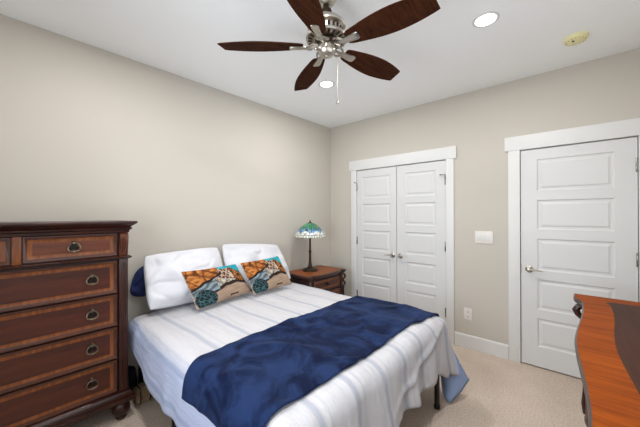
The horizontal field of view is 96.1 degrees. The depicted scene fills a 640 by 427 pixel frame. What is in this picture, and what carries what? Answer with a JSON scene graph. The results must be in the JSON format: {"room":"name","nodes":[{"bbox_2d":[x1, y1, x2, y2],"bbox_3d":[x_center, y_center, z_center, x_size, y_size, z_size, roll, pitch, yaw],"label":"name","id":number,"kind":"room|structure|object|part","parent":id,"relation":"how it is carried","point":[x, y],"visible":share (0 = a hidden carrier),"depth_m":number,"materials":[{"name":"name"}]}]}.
{"room":"bedroom","nodes":[
{"label":"bedroom","id":0,"kind":"room"},
{"bbox_2d":[0,14,330,367],"bbox_3d":[-1.221,0.078,2.915,0.140,2.740,4.280,0,0,42],"label":"wall","id":1,"kind":"structure","parent":0,"point":[88,132],"depth_m":2.50,"materials":[{"name":"beige paint"}]},
{"bbox_2d":[0,0,639,127],"bbox_3d":[0.048,-1.348,1.782,3.550,0.100,4.280,0,0,42],"label":"ceiling","id":2,"kind":"structure","parent":0,"point":[442,55],"depth_m":2.17,"materials":[{"name":"white paint"}]},
{"bbox_2d":[319,80,333,87],"bbox_3d":[0.065,-1.293,2.880,0.160,0.006,0.160,0,0,42],"label":"recessed light","id":3,"kind":"object","parent":2,"relation":"in","point":[326,83],"visible":1,"depth_m":2.88,"materials":[{"name":"white paint"}]},
{"bbox_2d":[217,0,440,103],"bbox_3d":[0.071,-0.969,1.679,1.172,0.660,1.191,0,0,42],"label":"ceiling fan","id":4,"kind":"object","parent":2,"relation":"hanging from","point":[326,34],"visible":1,"depth_m":1.60,"materials":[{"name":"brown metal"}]},
{"bbox_3d":[-0.339,-0.974,1.679,0.485,0.042,0.155,0,0,0],"label":"blade","id":5,"kind":"part","parent":4,"relation":"part of","materials":[{"name":"brown wood"}]},
{"bbox_3d":[-0.077,-0.976,1.322,0.155,0.042,0.485,0,0,18],"label":"blade","id":6,"kind":"part","parent":4,"relation":"part of","materials":[{"name":"brown wood"}]},
{"bbox_3d":[-0.080,-0.974,2.039,0.155,0.042,0.485,0,0,-18],"label":"blade","id":7,"kind":"part","parent":4,"relation":"part of","materials":[{"name":"brown wood"}]},
{"bbox_3d":[0.342,-0.975,1.904,0.485,0.042,0.155,0,0,-36],"label":"blade","id":8,"kind":"part","parent":4,"relation":"part of","materials":[{"name":"brown wood"}]},
{"bbox_3d":[0.343,-0.976,1.465,0.481,0.042,0.162,0,0,42],"label":"blade","id":9,"kind":"part","parent":4,"relation":"part of","materials":[{"name":"brown wood"}]},
{"bbox_2d":[472,11,499,27],"bbox_3d":[1.112,-1.298,1.930,0.160,0.006,0.160,0,0,42],"label":"recessed light","id":10,"kind":"object","parent":2,"relation":"in","point":[485,19],"visible":1,"depth_m":1.92,"materials":[{"name":"white paint"}]},
{"bbox_2d":[563,31,588,45],"bbox_3d":[1.888,-1.282,2.124,0.140,0.040,0.140,0,0,42],"label":"smoke detector","id":11,"kind":"object","parent":2,"relation":"attached to","point":[578,37],"visible":1,"depth_m":2.10,"materials":[{"name":"beige plastic"}]},
{"bbox_2d":[67,344,586,426],"bbox_3d":[0.055,1.492,1.775,3.550,0.100,4.280,0,0,42],"label":"floor","id":12,"kind":"structure","parent":0,"point":[499,392],"depth_m":2.17,"materials":[{"name":"beige carpet"}]},
{"bbox_2d":[0,220,137,426],"bbox_3d":[-1.854,0.750,1.751,0.432,1.393,1.188,0,0,42],"label":"dresser","id":13,"kind":"object","parent":12,"relation":"on","point":[64,284],"visible":1,"depth_m":1.79,"materials":[{"name":"brown wood"}]},
{"bbox_3d":[-1.908,0.214,1.462,0.028,0.157,0.461,0,0,42],"label":"drawer","id":14,"kind":"part","parent":13,"relation":"part of","materials":[{"name":"brown wood"}]},
{"bbox_3d":[-1.738,1.123,1.648,0.028,0.225,0.966,0,0,42],"label":"drawer","id":15,"kind":"part","parent":13,"relation":"part of","materials":[{"name":"brown wood"}]},
{"bbox_3d":[-1.738,0.894,1.649,0.028,0.223,0.966,0,0,42],"label":"drawer","id":16,"kind":"part","parent":13,"relation":"part of","materials":[{"name":"brown wood"}]},
{"bbox_3d":[-1.739,0.667,1.649,0.028,0.221,0.966,0,0,42],"label":"drawer","id":17,"kind":"part","parent":13,"relation":"part of","materials":[{"name":"brown wood"}]},
{"bbox_3d":[-1.740,0.438,1.650,0.028,0.228,0.966,0,0,42],"label":"drawer","id":18,"kind":"part","parent":13,"relation":"part of","materials":[{"name":"brown wood"}]},
{"bbox_3d":[-1.864,0.307,1.759,0.398,0.022,1.132,0,0,42],"label":"waist moulding","id":19,"kind":"part","parent":13,"relation":"part of","materials":[{"name":"brown wood"}]},
{"bbox_3d":[-1.572,0.214,1.838,0.028,0.157,0.462,0,0,42],"label":"drawer","id":20,"kind":"part","parent":13,"relation":"part of","materials":[{"name":"brown wood"}]},
{"bbox_3d":[-1.560,0.211,1.827,0.024,0.074,0.068,0,0,42],"label":"bail handle","id":21,"kind":"part","parent":13,"relation":"part of","materials":[{"name":"gold metal"}]},
{"bbox_3d":[-1.497,1.120,1.893,0.024,0.074,0.068,0,0,42],"label":"bail handle","id":22,"kind":"part","parent":13,"relation":"part of","materials":[{"name":"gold metal"}]},
{"bbox_3d":[-1.497,0.891,1.893,0.024,0.074,0.068,0,0,42],"label":"bail handle","id":23,"kind":"part","parent":13,"relation":"part of","materials":[{"name":"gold metal"}]},
{"bbox_3d":[-1.498,0.664,1.894,0.024,0.074,0.068,0,0,42],"label":"bail handle","id":24,"kind":"part","parent":13,"relation":"part of","materials":[{"name":"gold metal"}]},
{"bbox_3d":[-1.498,0.435,1.894,0.024,0.074,0.068,0,0,42],"label":"bail handle","id":25,"kind":"part","parent":13,"relation":"part of","materials":[{"name":"gold metal"}]},
{"bbox_2d":[128,365,136,388],"bbox_3d":[-1.525,1.334,2.311,0.138,0.224,0.087,0,0,42],"label":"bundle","id":26,"kind":"object","parent":12,"relation":"on","point":[132,375],"visible":0.4,"depth_m":2.27,"materials":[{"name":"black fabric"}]},
{"bbox_2d":[131,380,151,404],"bbox_3d":[-1.375,1.367,2.225,0.146,0.157,0.125,0,0,42],"label":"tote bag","id":27,"kind":"object","parent":12,"relation":"on","point":[141,392],"visible":0.8,"depth_m":2.19,"materials":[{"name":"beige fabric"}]},
{"bbox_2d":[138,364,439,426],"bbox_3d":[-0.312,1.264,2.270,1.986,0.360,1.450,0,0,42],"label":"bed","id":28,"kind":"object","parent":12,"relation":"on","point":[140,375],"visible":0.08,"depth_m":2.12,"materials":[{"name":"black metal"}]},
{"bbox_3d":[-1.474,1.276,2.369,0.037,0.306,0.038,0,0,42],"label":"leg","id":29,"kind":"part","parent":28,"relation":"part of","materials":[{"name":"black metal"}]},
{"bbox_3d":[0.866,1.269,2.131,0.037,0.306,0.038,0,0,42],"label":"leg","id":30,"kind":"part","parent":28,"relation":"part of","materials":[{"name":"black metal"}]},
{"bbox_3d":[-0.311,0.963,2.296,1.935,0.239,1.480,0,0,42],"label":"mattress","id":31,"kind":"object","parent":28,"relation":"on","visible":0},
{"bbox_2d":[130,266,145,296],"bbox_3d":[-1.498,0.564,2.396,0.098,0.259,0.148,0,0,42],"label":"pillow","id":32,"kind":"object","parent":31,"relation":"on","point":[137,288],"visible":0.71,"depth_m":2.37,"materials":[{"name":"fabric"}]},
{"bbox_2d":[128,283,469,426],"bbox_3d":[-0.178,1.102,2.224,1.977,0.654,1.861,0,0,42],"label":"comforter","id":33,"kind":"object","parent":31,"relation":"on","point":[375,391],"visible":0.61,"depth_m":1.81,"materials":[{"name":"fabric"}]},
{"bbox_2d":[144,247,222,309],"bbox_3d":[-1.155,0.547,2.531,0.318,0.439,0.685,0,0,42],"label":"bed pillow","id":34,"kind":"object","parent":33,"relation":"on","point":[166,286],"visible":0.7,"depth_m":2.37,"materials":[{"name":"white fabric"}]},
{"bbox_2d":[181,264,250,309],"bbox_3d":[-0.868,0.611,2.508,0.142,0.300,0.653,0,0,34],"label":"throw pillow","id":35,"kind":"object","parent":33,"relation":"on","point":[210,286],"visible":1,"depth_m":2.42,"materials":[{"name":"fabric"}]},
{"bbox_2d":[222,244,290,288],"bbox_3d":[-0.654,0.540,3.098,0.257,0.459,0.788,0,0,42],"label":"bed pillow","id":36,"kind":"object","parent":33,"relation":"on","point":[236,254],"visible":0.52,"depth_m":2.97,"materials":[{"name":"white fabric"}]},
{"bbox_2d":[240,256,291,294],"bbox_3d":[-0.518,0.604,2.877,0.146,0.307,0.574,0,0,38],"label":"throw pillow","id":37,"kind":"object","parent":33,"relation":"on","point":[267,274],"visible":1,"depth_m":2.81,"materials":[{"name":"fabric"}]},
{"bbox_2d":[181,296,438,426],"bbox_3d":[0.109,0.851,1.933,0.765,0.208,1.779,0,0,42],"label":"throw blanket","id":38,"kind":"object","parent":33,"relation":"on","point":[244,382],"visible":1,"depth_m":1.52,"materials":[{"name":"blue fabric"}]},
{"bbox_2d":[289,265,345,294],"bbox_3d":[-0.048,1.089,3.680,0.482,0.715,0.705,0,0,42],"label":"nightstand","id":39,"kind":"object","parent":12,"relation":"on","point":[327,278],"visible":0.27,"depth_m":3.57,"materials":[{"name":"brown wood"}]},
{"bbox_2d":[294,220,325,271],"bbox_3d":[-0.127,0.407,3.694,0.400,0.649,0.400,0,0,-2],"label":"table lamp","id":40,"kind":"object","parent":39,"relation":"on","point":[309,230],"visible":1,"depth_m":3.59,"materials":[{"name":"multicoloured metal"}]},
{"bbox_3d":[-0.127,0.399,3.694,0.056,0.566,0.056,0,0,42],"label":"stem","id":41,"kind":"part","parent":40,"relation":"part of","materials":[{"name":"brown metal"}]},
{"bbox_3d":[-0.128,0.213,3.695,0.400,0.185,0.400,0,0,42],"label":"lamp shade","id":42,"kind":"part","parent":40,"relation":"part of","materials":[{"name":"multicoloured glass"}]},
{"bbox_3d":[0.084,0.870,3.563,0.028,0.143,0.505,0,0,42],"label":"drawer","id":43,"kind":"part","parent":39,"relation":"part of","materials":[{"name":"brown wood"}]},
{"bbox_3d":[0.084,1.034,3.562,0.028,0.155,0.505,0,0,42],"label":"drawer","id":44,"kind":"part","parent":39,"relation":"part of","materials":[{"name":"brown wood"}]},
{"bbox_3d":[0.267,1.053,3.787,0.050,0.547,0.044,0,0,42],"label":"corner post","id":45,"kind":"part","parent":39,"relation":"part of","materials":[{"name":"brown wood"}]},
{"bbox_2d":[572,294,639,426],"bbox_3d":[1.255,0.987,1.088,0.470,0.900,1.894,0,0,42],"label":"dresser","id":46,"kind":"object","parent":12,"relation":"on","point":[607,336],"visible":1,"depth_m":1.08,"materials":[{"name":"brown wood"}]},
{"bbox_3d":[1.687,0.948,1.845,0.108,0.740,0.064,0,0,42],"label":"carved post","id":47,"kind":"part","parent":46,"relation":"part of","materials":[{"name":"brown wood"}]},
{"bbox_3d":[1.539,1.163,1.609,0.055,0.220,0.462,0,0,39],"label":"drawer","id":48,"kind":"part","parent":46,"relation":"part of","materials":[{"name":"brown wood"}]},
{"bbox_2d":[331,48,639,344],"bbox_3d":[1.482,0.072,3.276,3.410,2.740,0.140,0,0,42],"label":"wall","id":49,"kind":"structure","parent":0,"point":[606,89],"depth_m":3.00,"materials":[{"name":"beige paint"}]},
{"bbox_2d":[354,166,396,302],"bbox_3d":[0.724,0.418,3.840,0.630,2.030,0.101,0,0,42],"label":"door","id":50,"kind":"structure","parent":49,"relation":"in","point":[376,238],"depth_m":3.81,"materials":[{"name":"white paint"}]},
{"bbox_2d":[349,146,456,343],"bbox_3d":[0.980,0.352,3.654,1.438,2.185,0.082,0,0,42],"label":"trim","id":51,"kind":"structure","parent":49,"relation":"attached to","point":[448,154],"depth_m":3.30,"materials":[{"name":"white paint"}]},
{"bbox_2d":[397,160,445,322],"bbox_3d":[1.189,0.416,3.425,0.604,2.030,0.101,0,0,42],"label":"door","id":52,"kind":"structure","parent":49,"relation":"in","point":[421,187],"depth_m":3.42,"materials":[{"name":"white paint"}]},
{"bbox_2d":[464,307,471,320],"bbox_3d":[1.585,1.077,3.084,0.080,0.128,0.010,0,0,42],"label":"wall outlet","id":53,"kind":"object","parent":49,"relation":"attached to","point":[467,311],"visible":1,"depth_m":3.08,"materials":[{"name":"white plastic"}]},
{"bbox_2d":[454,331,508,359],"bbox_3d":[1.671,1.370,3.004,0.502,0.142,0.014,0,0,42],"label":"baseboard","id":54,"kind":"structure","parent":49,"relation":"attached to","point":[501,350],"depth_m":2.98,"materials":[{"name":"white paint"}]},
{"bbox_2d":[475,231,492,243],"bbox_3d":[1.697,0.248,2.983,0.164,0.128,0.010,0,0,42],"label":"light switch","id":55,"kind":"object","parent":49,"relation":"attached to","point":[485,237],"visible":1,"depth_m":2.98,"materials":[{"name":"white plastic"}]},
{"bbox_2d":[504,118,639,362],"bbox_3d":[2.233,0.346,2.534,1.018,2.185,0.082,0,0,42],"label":"trim","id":56,"kind":"structure","parent":49,"relation":"attached to","point":[629,128],"depth_m":2.77,"materials":[{"name":"white paint"}]},
{"bbox_2d":[521,137,638,377],"bbox_3d":[2.215,0.411,2.508,0.768,2.030,0.101,0,0,42],"label":"door","id":57,"kind":"structure","parent":49,"relation":"in","point":[579,202],"depth_m":2.54,"materials":[{"name":"white paint"}]},
{"bbox_3d":[1.991,0.526,2.683,0.133,0.064,0.063,0,0,42],"label":"lever handle","id":58,"kind":"part","parent":57,"relation":"part of","materials":[{"name":"silver metal"}]}
]}

